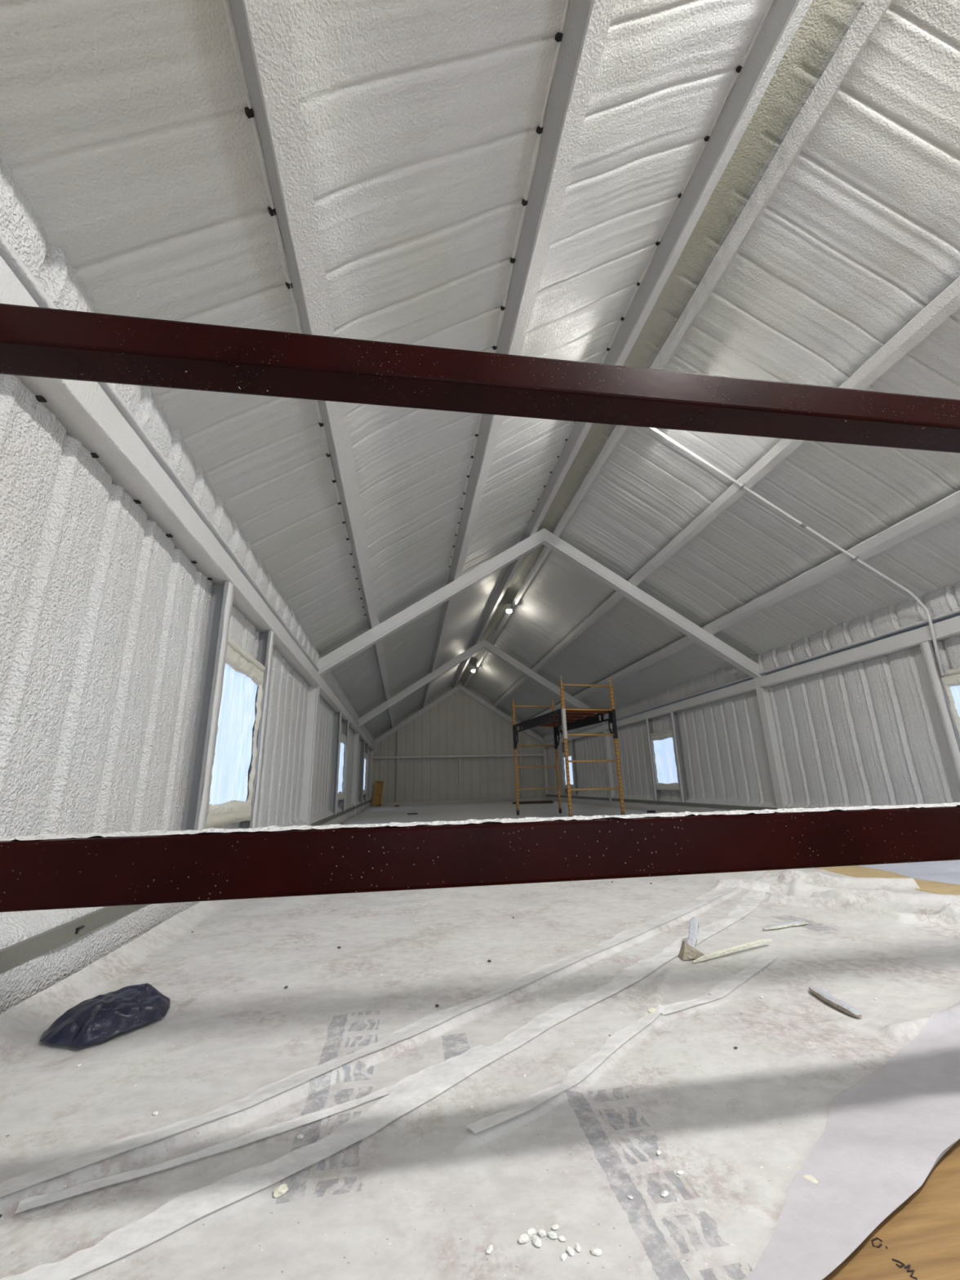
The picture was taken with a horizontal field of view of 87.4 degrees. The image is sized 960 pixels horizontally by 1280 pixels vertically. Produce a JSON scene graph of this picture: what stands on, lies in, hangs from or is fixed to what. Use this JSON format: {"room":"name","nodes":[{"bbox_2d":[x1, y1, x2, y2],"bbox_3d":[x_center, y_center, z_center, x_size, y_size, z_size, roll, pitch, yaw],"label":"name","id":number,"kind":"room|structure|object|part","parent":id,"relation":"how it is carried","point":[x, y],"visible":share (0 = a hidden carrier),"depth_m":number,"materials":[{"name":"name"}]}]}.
{"room":"attic under construction","nodes":[
{"label":"attic under construction","id":0,"kind":"room"},
{"bbox_2d":[0,373,371,1013],"bbox_3d":[-2.125,1.641,6.674,0.127,1.830,21.400,1,-16,-8],"label":"wall","id":1,"kind":"structure","parent":0,"point":[104,622],"depth_m":1.85,"materials":[{"name":"metal"}]},
{"bbox_2d":[0,904,148,973],"bbox_3d":[-1.272,0.749,0.961,0.127,0.057,9.804,1,-16,-8],"label":"base girt","id":2,"kind":"object","parent":1,"relation":"attached to","point":[12,956],"visible":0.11,"depth_m":1.55,"materials":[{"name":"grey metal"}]},
{"bbox_2d":[0,231,319,686],"bbox_3d":[-1.333,-0.899,1.431,0.189,0.220,9.804,1,-16,-8],"label":"eave girt","id":3,"kind":"object","parent":1,"relation":"attached to","point":[94,414],"visible":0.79,"depth_m":2.03,"materials":[{"name":"metal"}]},
{"bbox_2d":[181,580,274,830],"bbox_3d":[-1.604,0.555,3.245,0.146,1.600,1.094,1,-16,-8],"label":"window","id":4,"kind":"structure","parent":1,"relation":"in","point":[224,784],"depth_m":3.09,"materials":[{"name":"grey metal"}]},
{"bbox_3d":[-1.537,0.417,2.767,0.130,1.600,0.090,1,-16,-8],"label":"post","id":5,"kind":"part","parent":4,"relation":"part of","materials":[{"name":"grey metal"}]},
{"bbox_3d":[-1.597,1.096,3.082,0.130,0.080,0.900,1,-16,-8],"label":"sill","id":6,"kind":"part","parent":4,"relation":"part of","materials":[{"name":"beige plastic"}]},
{"bbox_3d":[-1.679,0.690,3.708,0.130,1.600,0.090,1,-16,-8],"label":"post","id":7,"kind":"part","parent":4,"relation":"part of","materials":[{"name":"grey metal"}]},
{"bbox_2d":[311,805,355,826],"bbox_3d":[-2.391,2.906,8.376,0.122,0.056,5.555,1,-16,-8],"label":"base girt","id":8,"kind":"object","parent":1,"relation":"attached to","point":[320,822],"visible":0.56,"depth_m":7.32,"materials":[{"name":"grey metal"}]},
{"bbox_2d":[328,711,349,814],"bbox_3d":[-2.405,2.102,8.562,0.146,1.600,1.264,1,-16,-8],"label":"window","id":9,"kind":"structure","parent":1,"relation":"in","point":[340,747],"depth_m":8.21,"materials":[{"name":"grey metal"}]},
{"bbox_3d":[-2.325,1.940,8.004,0.130,1.600,0.090,1,-16,-8],"label":"post","id":10,"kind":"part","parent":9,"relation":"part of","materials":[{"name":"grey metal"}]},
{"bbox_3d":[-2.398,2.643,8.399,0.130,0.079,1.070,1,-16,-8],"label":"sill","id":11,"kind":"part","parent":9,"relation":"part of","materials":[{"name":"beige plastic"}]},
{"bbox_3d":[-2.491,2.260,9.106,0.130,1.600,0.090,1,-16,-8],"label":"post","id":12,"kind":"part","parent":9,"relation":"part of","materials":[{"name":"grey metal"}]},
{"bbox_2d":[319,675,359,733],"bbox_3d":[-2.449,1.257,8.847,0.189,0.220,5.555,1,-16,-8],"label":"eave girt","id":13,"kind":"object","parent":1,"relation":"attached to","point":[327,693],"visible":0.76,"depth_m":7.71,"materials":[{"name":"metal"}]},
{"bbox_2d":[358,739,368,803],"bbox_3d":[-3.155,3.552,13.547,0.146,1.600,1.494,1,-16,-8],"label":"window","id":14,"kind":"structure","parent":1,"relation":"in","point":[362,784],"depth_m":13.05,"materials":[{"name":"grey metal"}]},
{"bbox_3d":[-3.059,3.357,12.879,0.130,1.600,0.090,1,-16,-8],"label":"post","id":15,"kind":"part","parent":14,"relation":"part of","materials":[{"name":"grey metal"}]},
{"bbox_3d":[-3.258,3.742,14.200,0.130,1.600,0.090,1,-16,-8],"label":"post","id":16,"kind":"part","parent":14,"relation":"part of","materials":[{"name":"grey metal"}]},
{"bbox_2d":[355,799,372,808],"bbox_3d":[-3.212,4.492,13.829,0.122,0.057,5.673,1,-16,-8],"label":"base girt","id":17,"kind":"object","parent":1,"relation":"attached to","point":[371,800],"visible":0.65,"depth_m":13.16,"materials":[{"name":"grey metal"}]},
{"bbox_2d":[359,726,373,750],"bbox_3d":[-3.270,2.843,14.300,0.189,0.219,5.673,1,-16,-8],"label":"eave girt","id":18,"kind":"object","parent":1,"relation":"attached to","point":[362,735],"visible":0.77,"depth_m":13.61,"materials":[{"name":"metal"}]},
{"bbox_2d":[372,681,545,804],"bbox_3d":[-0.704,3.469,17.618,6.300,4.288,0.043,1,-16,-8],"label":"wall","id":19,"kind":"structure","parent":0,"point":[458,725],"depth_m":17.45,"materials":[{"name":"steel"}]},
{"bbox_2d":[0,155,373,742],"bbox_3d":[-2.142,0.469,7.012,0.077,0.300,21.400,1,-16,-8],"label":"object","id":20,"kind":"structure","parent":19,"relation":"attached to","point":[20,224],"depth_m":2.09,"materials":[{"name":"metal"}]},
{"bbox_2d":[0,0,959,736],"bbox_3d":[0.808,-0.453,7.724,6.415,2.056,21.400,1,-16,-8],"label":"ceiling","id":21,"kind":"structure","parent":0,"point":[125,126],"depth_m":2.82,"materials":[{"name":"metal"}]},
{"bbox_2d":[340,807,959,1279],"bbox_3d":[0.882,2.618,6.842,6.604,0.102,21.700,1,-16,-8],"label":"floor","id":22,"kind":"structure","parent":0,"point":[920,1239],"depth_m":0.67,"materials":[{"name":"brown"}]},
{"bbox_2d":[368,684,548,805],"bbox_3d":[-0.688,3.548,17.511,6.283,4.074,0.120,1,-16,-8],"label":"frame","id":23,"kind":"object","parent":22,"relation":"on","point":[459,686],"visible":0.8,"depth_m":17.73,"materials":[{"name":"metal"}]},
{"bbox_2d":[371,729,546,804],"bbox_3d":[-0.668,4.323,17.285,5.904,2.460,0.125,1,-16,-8],"label":"framing","id":24,"kind":"object","parent":22,"relation":"on","point":[520,754],"visible":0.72,"depth_m":17.12,"materials":[{"name":"metal"}]},
{"bbox_3d":[-0.674,4.022,17.359,5.904,0.060,0.100,1,-16,-8],"label":"rail","id":25,"kind":"part","parent":24,"relation":"part of","materials":[{"name":"metal"}]},
{"bbox_3d":[-0.640,5.457,16.958,5.904,0.080,0.080,1,-16,-8],"label":"sill plate","id":26,"kind":"part","parent":24,"relation":"part of","materials":[{"name":"plastic"}]},
{"bbox_2d":[0,867,959,1279],"bbox_3d":[0.409,1.435,3.025,3.770,0.086,6.274,1,-16,-8],"label":"plastic sheet","id":27,"kind":"object","parent":22,"relation":"on","point":[393,1174],"visible":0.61,"depth_m":1.00,"materials":[{"name":"white plastic"}]},
{"bbox_2d":[39,982,169,1047],"bbox_3d":[-0.987,0.994,1.359,0.223,0.061,0.298,-10,-18,28],"label":"plastic bag","id":28,"kind":"object","parent":27,"relation":"on","point":[100,1018],"visible":1,"depth_m":1.30,"materials":[{"name":"plastic"}]},
{"bbox_2d":[272,1183,288,1197],"bbox_3d":[-0.303,0.839,0.765,0.018,0.011,0.026,-14,-20,37],"label":"crumb","id":29,"kind":"object","parent":27,"relation":"on","point":[282,1189],"visible":1,"depth_m":0.76,"materials":[{"name":"beige"}]},
{"bbox_2d":[297,1133,303,1138],"bbox_3d":[-0.316,0.873,0.882,0.012,0.005,0.007,-3,-16,7],"label":"crumb","id":30,"kind":"object","parent":27,"relation":"on","point":[300,1135],"visible":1,"depth_m":0.88,"materials":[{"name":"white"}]},
{"bbox_2d":[485,1244,493,1253],"bbox_3d":[0.012,0.802,0.660,0.008,0.005,0.013,-10,-18,26],"label":"crumb","id":31,"kind":"object","parent":27,"relation":"on","point":[489,1249],"visible":1,"depth_m":0.66,"materials":[{"name":"white"}]},
{"bbox_2d":[518,1233,528,1243],"bbox_3d":[0.059,0.803,0.673,0.016,0.007,0.010,6,-18,-25],"label":"crumb","id":32,"kind":"object","parent":27,"relation":"on","point":[524,1238],"visible":1,"depth_m":0.67,"materials":[{"name":"white"}]},
{"bbox_2d":[526,1227,535,1237],"bbox_3d":[0.070,0.806,0.683,0.014,0.006,0.008,9,-19,-33],"label":"crumb","id":33,"kind":"object","parent":27,"relation":"on","point":[531,1232],"visible":1,"depth_m":0.68,"materials":[{"name":"white stone"}]},
{"bbox_2d":[532,1235,541,1247],"bbox_3d":[0.075,0.801,0.668,0.011,0.006,0.016,5,-17,-22],"label":"crumb","id":34,"kind":"object","parent":27,"relation":"on","point":[537,1242],"visible":1,"depth_m":0.67,"materials":[{"name":"white"}]},
{"bbox_2d":[537,1229,546,1237],"bbox_3d":[0.084,0.806,0.681,0.013,0.006,0.009,-14,-21,38],"label":"crumb","id":35,"kind":"object","parent":27,"relation":"on","point":[542,1233],"visible":1,"depth_m":0.68,"materials":[{"name":"white"}]},
{"bbox_2d":[547,1231,556,1239],"bbox_3d":[0.098,0.804,0.678,0.014,0.005,0.008,-10,-18,27],"label":"crumb","id":36,"kind":"object","parent":27,"relation":"on","point":[553,1235],"visible":1,"depth_m":0.68,"materials":[{"name":"white"}]},
{"bbox_2d":[551,1223,559,1230],"bbox_3d":[0.103,0.808,0.690,0.011,0.004,0.007,2,-16,-11],"label":"crumb","id":37,"kind":"object","parent":27,"relation":"on","point":[555,1226],"visible":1,"depth_m":0.69,"materials":[{"name":"white stone"}]},
{"bbox_2d":[557,1235,565,1241],"bbox_3d":[0.110,0.803,0.673,0.011,0.004,0.007,-6,-17,15],"label":"crumb","id":38,"kind":"object","parent":27,"relation":"on","point":[562,1238],"visible":1,"depth_m":0.67,"materials":[{"name":"white"}]},
{"bbox_2d":[560,1253,567,1261],"bbox_3d":[0.108,0.795,0.647,0.010,0.004,0.006,12,-21,-39],"label":"crumb","id":39,"kind":"object","parent":27,"relation":"on","point":[564,1255],"visible":1,"depth_m":0.65,"materials":[{"name":"white"}]},
{"bbox_2d":[566,1245,573,1256],"bbox_3d":[0.118,0.797,0.655,0.008,0.005,0.012,10,-20,-35],"label":"crumb","id":40,"kind":"object","parent":27,"relation":"on","point":[571,1251],"visible":1,"depth_m":0.65,"materials":[{"name":"white"}]},
{"bbox_2d":[574,1243,580,1252],"bbox_3d":[0.129,0.798,0.659,0.007,0.004,0.011,-2,-16,1],"label":"crumb","id":41,"kind":"object","parent":27,"relation":"on","point":[577,1247],"visible":1,"depth_m":0.66,"materials":[{"name":"white"}]},
{"bbox_2d":[590,1247,601,1255],"bbox_3d":[0.151,0.797,0.654,0.015,0.006,0.010,-4,-16,10],"label":"crumb","id":42,"kind":"object","parent":27,"relation":"on","point":[597,1251],"visible":1,"depth_m":0.65,"materials":[{"name":"white"}]},
{"bbox_2d":[647,1007,656,1013],"bbox_3d":[0.450,0.969,1.311,0.021,0.012,0.033,-10,-18,28],"label":"crumb","id":43,"kind":"object","parent":27,"relation":"on","point":[651,1010],"visible":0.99,"depth_m":1.31,"materials":[{"name":"beige"}]},
{"bbox_2d":[656,1149,661,1155],"bbox_3d":[0.293,0.840,0.823,0.007,0.005,0.011,-12,-19,34],"label":"crumb","id":44,"kind":"object","parent":27,"relation":"on","point":[658,1152],"visible":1,"depth_m":0.82,"materials":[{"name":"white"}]},
{"bbox_2d":[661,1190,667,1197],"bbox_3d":[0.273,0.820,0.743,0.013,0.005,0.009,11,-20,-36],"label":"crumb","id":45,"kind":"object","parent":27,"relation":"on","point":[664,1193],"visible":1,"depth_m":0.74,"materials":[{"name":"white"}]},
{"bbox_2d":[675,1169,684,1174],"bbox_3d":[0.312,0.830,0.782,0.012,0.004,0.008,3,-17,-14],"label":"crumb","id":46,"kind":"object","parent":27,"relation":"on","point":[679,1171],"visible":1,"depth_m":0.78,"materials":[{"name":"white stone"}]},
{"bbox_2d":[678,916,704,959],"bbox_3d":[0.771,1.057,1.779,0.092,0.080,0.247,-13,-20,34],"label":"scrap","id":47,"kind":"object","parent":27,"relation":"on","point":[688,951],"visible":1,"depth_m":1.73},
{"bbox_2d":[692,938,772,963],"bbox_3d":[0.881,1.075,1.745,0.398,0.023,0.014,6,-18,-25],"label":"scrap","id":48,"kind":"object","parent":27,"relation":"on","point":[737,948],"visible":1,"depth_m":1.73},
{"bbox_2d":[762,920,808,929],"bbox_3d":[1.241,1.157,2.041,0.230,0.012,0.031,4,-17,-18],"label":"scrap","id":49,"kind":"object","parent":27,"relation":"on","point":[781,925],"visible":1,"depth_m":2.03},
{"bbox_2d":[802,1174,817,1182],"bbox_3d":[0.500,0.818,0.758,0.020,0.009,0.016,-11,-19,30],"label":"crumb","id":50,"kind":"object","parent":27,"relation":"on","point":[809,1177],"visible":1,"depth_m":0.76,"materials":[{"name":"beige"}]},
{"bbox_2d":[808,986,862,1017],"bbox_3d":[0.943,0.963,1.346,0.033,0.014,0.181,-1,-16,-3],"label":"scrap","id":51,"kind":"object","parent":27,"relation":"on","point":[824,996],"visible":1,"depth_m":1.32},
{"bbox_2d":[351,639,614,815],"bbox_3d":[0.138,1.952,12.022,6.283,4.075,0.170,1,-16,-8],"label":"frame","id":52,"kind":"object","parent":22,"relation":"on","point":[484,644],"visible":0.77,"depth_m":12.18,"materials":[{"name":"metal"}]},
{"bbox_2d":[342,800,662,825],"bbox_3d":[0.167,3.923,11.548,5.850,0.014,11.350,1,-16,-8],"label":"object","id":53,"kind":"structure","parent":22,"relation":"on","point":[383,814],"depth_m":10.86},
{"bbox_2d":[372,780,383,805],"bbox_3d":[-3.284,4.937,16.169,0.347,0.782,0.177,3,-17,-14],"label":"wooden frame","id":54,"kind":"object","parent":53,"relation":"on","point":[378,789],"visible":0.87,"depth_m":16.16,"materials":[{"name":"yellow wood"}]},
{"bbox_3d":[-3.291,4.949,16.196,0.288,0.715,0.096,3,-17,-14],"label":"panel","id":55,"kind":"part","parent":54,"relation":"part of","materials":[{"name":"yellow wood"}]},
{"bbox_2d":[512,801,553,804],"bbox_3d":[1.546,4.760,14.685,1.188,0.045,0.140,-3,-16,6],"label":"plank","id":56,"kind":"object","parent":53,"relation":"on","point":[522,802],"visible":1,"depth_m":14.62,"materials":[{"name":"brown wood"}]},
{"bbox_2d":[514,800,552,802],"bbox_3d":[1.629,4.936,15.304,1.209,0.045,0.140,3,-17,-15],"label":"plank","id":57,"kind":"object","parent":53,"relation":"on","point":[527,801],"visible":0.49,"depth_m":15.29,"materials":[{"name":"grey wood"}]},
{"bbox_2d":[511,675,625,817],"bbox_3d":[1.420,1.961,8.837,0.926,2.202,2.360,3,-17,-16],"label":"scaffold","id":58,"kind":"object","parent":53,"relation":"on","point":[564,717],"visible":0.89,"depth_m":8.28,"materials":[{"name":"orange"}]},
{"bbox_3d":[0.692,2.262,9.769,0.040,1.990,0.040,3,-17,-16],"label":"post","id":59,"kind":"part","parent":58,"relation":"part of","materials":[{"name":"metal"}]},
{"bbox_3d":[1.528,2.308,10.002,0.040,1.990,0.040,3,-17,-16],"label":"post","id":60,"kind":"part","parent":58,"relation":"part of","materials":[{"name":"metal"}]},
{"bbox_3d":[1.312,1.642,7.665,0.040,1.990,0.040,3,-17,-16],"label":"post","id":61,"kind":"part","parent":58,"relation":"part of","materials":[{"name":"metal"}]},
{"bbox_3d":[2.149,1.688,7.898,0.040,1.990,0.040,3,-17,-16],"label":"post","id":62,"kind":"part","parent":58,"relation":"part of","materials":[{"name":"metal"}]},
{"bbox_2d":[646,810,655,813],"bbox_3d":[3.185,3.194,9.337,0.130,0.040,0.090,1,-16,-8],"label":"offcut","id":63,"kind":"object","parent":53,"relation":"on","point":[648,811],"visible":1,"depth_m":9.30,"materials":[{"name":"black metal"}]},
{"bbox_2d":[299,528,788,826],"bbox_3d":[0.951,0.382,6.625,6.283,4.075,0.170,1,-16,-8],"label":"frame","id":64,"kind":"object","parent":22,"relation":"on","point":[370,637],"visible":0.86,"depth_m":6.81,"materials":[{"name":"metal"}]},
{"bbox_2d":[222,0,395,727],"bbox_3d":[-1.508,0.012,7.241,0.202,0.191,21.400,1,-16,-8],"label":"roof purlin","id":65,"kind":"structure","parent":64,"relation":"attached to","point":[258,28],"depth_m":1.76,"materials":[{"name":"metal"}]},
{"bbox_2d":[421,0,616,707],"bbox_3d":[-0.483,-0.634,7.583,0.209,0.191,21.400,1,-16,-8],"label":"roof purlin","id":66,"kind":"structure","parent":64,"relation":"attached to","point":[581,38],"depth_m":2.41,"materials":[{"name":"metal"}]},
{"bbox_2d":[451,0,812,688],"bbox_3d":[0.565,-1.298,7.934,0.205,0.190,21.400,1,-16,-8],"label":"roof purlin","id":67,"kind":"structure","parent":64,"relation":"attached to","point":[782,19],"depth_m":3.05,"materials":[{"name":"metal"}]},
{"bbox_2d":[462,0,893,687],"bbox_3d":[0.998,-1.298,7.999,0.190,0.190,21.400,1,-16,-8],"label":"roof purlin","id":68,"kind":"structure","parent":64,"relation":"attached to","point":[870,15],"depth_m":3.07,"materials":[{"name":"metal"}]},
{"bbox_2d":[470,666,476,672],"bbox_3d":[-0.202,0.880,15.024,0.200,0.182,0.200,1,-16,-8],"label":"ceiling lamp","id":69,"kind":"object","parent":68,"relation":"attached to","point":[473,669],"visible":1,"depth_m":14.98,"materials":[{"name":"white ceramic"}]},
{"bbox_2d":[503,603,514,613],"bbox_3d":[0.570,-0.613,9.892,0.200,0.182,0.200,1,-16,-8],"label":"ceiling lamp","id":70,"kind":"object","parent":68,"relation":"attached to","point":[508,610],"visible":1,"depth_m":9.85,"materials":[{"name":"white ceramic"}]},
{"bbox_3d":[0.571,-0.577,9.882,0.113,0.107,0.116,1,-16,-8],"label":"bulb","id":71,"kind":"part","parent":70,"relation":"part of","materials":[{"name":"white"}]},
{"bbox_2d":[492,276,959,706],"bbox_3d":[2.070,-0.596,7.956,0.224,0.190,21.400,1,-16,-8],"label":"roof purlin","id":72,"kind":"structure","parent":64,"relation":"attached to","point":[948,301],"depth_m":4.33,"materials":[{"name":"metal"}]},
{"bbox_2d":[649,427,944,675],"bbox_3d":[2.810,-0.939,4.656,2.819,2.539,0.074,1,-16,-10],"label":"conduit","id":73,"kind":"object","parent":72,"relation":"attached to","point":[803,525],"visible":0.98,"depth_m":4.73,"materials":[{"name":"metal"}]},
{"bbox_2d":[530,489,959,719],"bbox_3d":[3.116,0.086,7.915,0.243,0.190,21.400,1,-16,-8],"label":"roof purlin","id":74,"kind":"structure","parent":64,"relation":"attached to","point":[948,507],"depth_m":5.18,"materials":[{"name":"metal"}]},
{"bbox_2d":[815,865,959,895],"bbox_3d":[2.311,1.725,4.056,0.420,0.010,4.600,1,-16,-8],"label":"strip","id":75,"kind":"object","parent":22,"relation":"on","point":[937,887],"visible":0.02,"depth_m":3.00,"materials":[{"name":"beige wood"}]},
{"bbox_2d":[857,859,959,884],"bbox_3d":[3.287,1.685,4.151,1.859,0.070,4.685,1,-16,-8],"label":"plastic sheet","id":76,"kind":"object","parent":75,"relation":"on","point":[945,871],"visible":0.05,"depth_m":3.07,"materials":[{"name":"white plastic"}]},
{"bbox_2d":[546,635,959,813],"bbox_3d":[3.847,1.742,7.544,0.137,1.830,21.400,1,-16,-8],"label":"wall","id":77,"kind":"structure","parent":0,"point":[870,732],"depth_m":6.17,"materials":[{"name":"metal"}]},
{"bbox_2d":[0,802,959,912],"bbox_3d":[1.756,0.383,1.095,6.064,0.152,0.150,1,-16,-8],"label":"steel beam","id":78,"kind":"structure","parent":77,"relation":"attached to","point":[41,872],"depth_m":0.79,"materials":[{"name":"metal"}]},
{"bbox_2d":[0,303,959,453],"bbox_3d":[1.733,-0.536,1.359,6.064,0.147,0.150,1,-16,-8],"label":"steel beam","id":79,"kind":"structure","parent":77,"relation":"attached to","point":[35,341],"depth_m":1.07,"materials":[{"name":"metal"}]},
{"bbox_2d":[560,739,577,795],"bbox_3d":[2.698,3.859,15.128,0.146,1.600,1.134,1,-16,-8],"label":"window","id":80,"kind":"structure","parent":77,"relation":"in","point":[573,780],"depth_m":14.97,"materials":[{"name":"grey metal"}]},
{"bbox_3d":[2.630,4.000,15.611,0.130,1.600,0.090,1,-16,-8],"label":"post","id":81,"kind":"part","parent":80,"relation":"part of","materials":[{"name":"grey metal"}]},
{"bbox_3d":[2.778,3.715,14.632,0.130,1.600,0.090,1,-16,-8],"label":"post","id":82,"kind":"part","parent":80,"relation":"part of","materials":[{"name":"grey metal"}]},
{"bbox_2d":[542,723,603,747],"bbox_3d":[2.724,2.944,15.173,0.189,0.219,5.673,1,-16,-8],"label":"eave girt","id":83,"kind":"object","parent":77,"relation":"attached to","point":[598,728],"visible":0.61,"depth_m":14.10,"materials":[{"name":"metal"}]},
{"bbox_2d":[546,794,609,800],"bbox_3d":[2.748,4.592,14.697,0.122,0.057,5.673,1,-16,-8],"label":"base girt","id":84,"kind":"object","parent":77,"relation":"attached to","point":[550,795],"visible":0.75,"depth_m":13.69,"materials":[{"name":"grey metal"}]},
{"bbox_2d":[645,711,687,802],"bbox_3d":[3.541,2.230,9.525,0.146,1.600,1.104,1,-16,-8],"label":"window","id":85,"kind":"structure","parent":77,"relation":"in","point":[664,747],"depth_m":9.46,"materials":[{"name":"grey metal"}]},
{"bbox_3d":[3.476,2.366,9.995,0.130,1.600,0.090,1,-16,-8],"label":"post","id":86,"kind":"part","parent":85,"relation":"part of","materials":[{"name":"grey metal"}]},
{"bbox_3d":[3.564,2.770,9.364,0.130,0.078,0.910,1,-16,-8],"label":"sill","id":87,"kind":"part","parent":85,"relation":"part of","materials":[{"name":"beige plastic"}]},
{"bbox_3d":[3.619,2.090,9.044,0.130,1.600,0.090,1,-16,-8],"label":"post","id":88,"kind":"part","parent":85,"relation":"part of","materials":[{"name":"grey metal"}]},
{"bbox_2d":[604,675,755,730],"bbox_3d":[3.545,1.358,9.720,0.189,0.220,5.555,1,-16,-8],"label":"eave girt","id":89,"kind":"object","parent":77,"relation":"attached to","point":[746,685],"visible":0.88,"depth_m":8.62,"materials":[{"name":"metal"}]},
{"bbox_2d":[611,798,777,810],"bbox_3d":[3.569,3.006,9.244,0.122,0.056,5.555,1,-16,-8],"label":"base girt","id":90,"kind":"object","parent":77,"relation":"attached to","point":[689,804],"visible":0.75,"depth_m":8.30,"materials":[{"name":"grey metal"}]},
{"bbox_2d":[542,580,959,741],"bbox_3d":[3.801,0.569,7.878,0.076,0.300,21.400,1,-16,-8],"label":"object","id":91,"kind":"structure","parent":77,"relation":"attached to","point":[946,599],"depth_m":5.94,"materials":[{"name":"metal"}]},
{"bbox_2d":[759,608,959,687],"bbox_3d":[4.662,-0.799,2.304,0.189,0.220,9.804,1,-16,-8],"label":"eave girt","id":92,"kind":"object","parent":77,"relation":"attached to","point":[947,625],"visible":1,"depth_m":5.35,"materials":[{"name":"metal"}]},
{"bbox_2d":[919,640,959,787],"bbox_3d":[4.364,0.642,4.066,0.146,1.600,1.114,1,-16,-8],"label":"window","id":93,"kind":"structure","parent":77,"relation":"in","point":[948,683],"depth_m":4.54,"materials":[{"name":"grey metal"}]},
{"bbox_3d":[4.297,0.779,4.540,0.130,1.600,0.090,1,-16,-8],"label":"post","id":94,"kind":"part","parent":93,"relation":"part of","materials":[{"name":"grey metal"}]}
]}

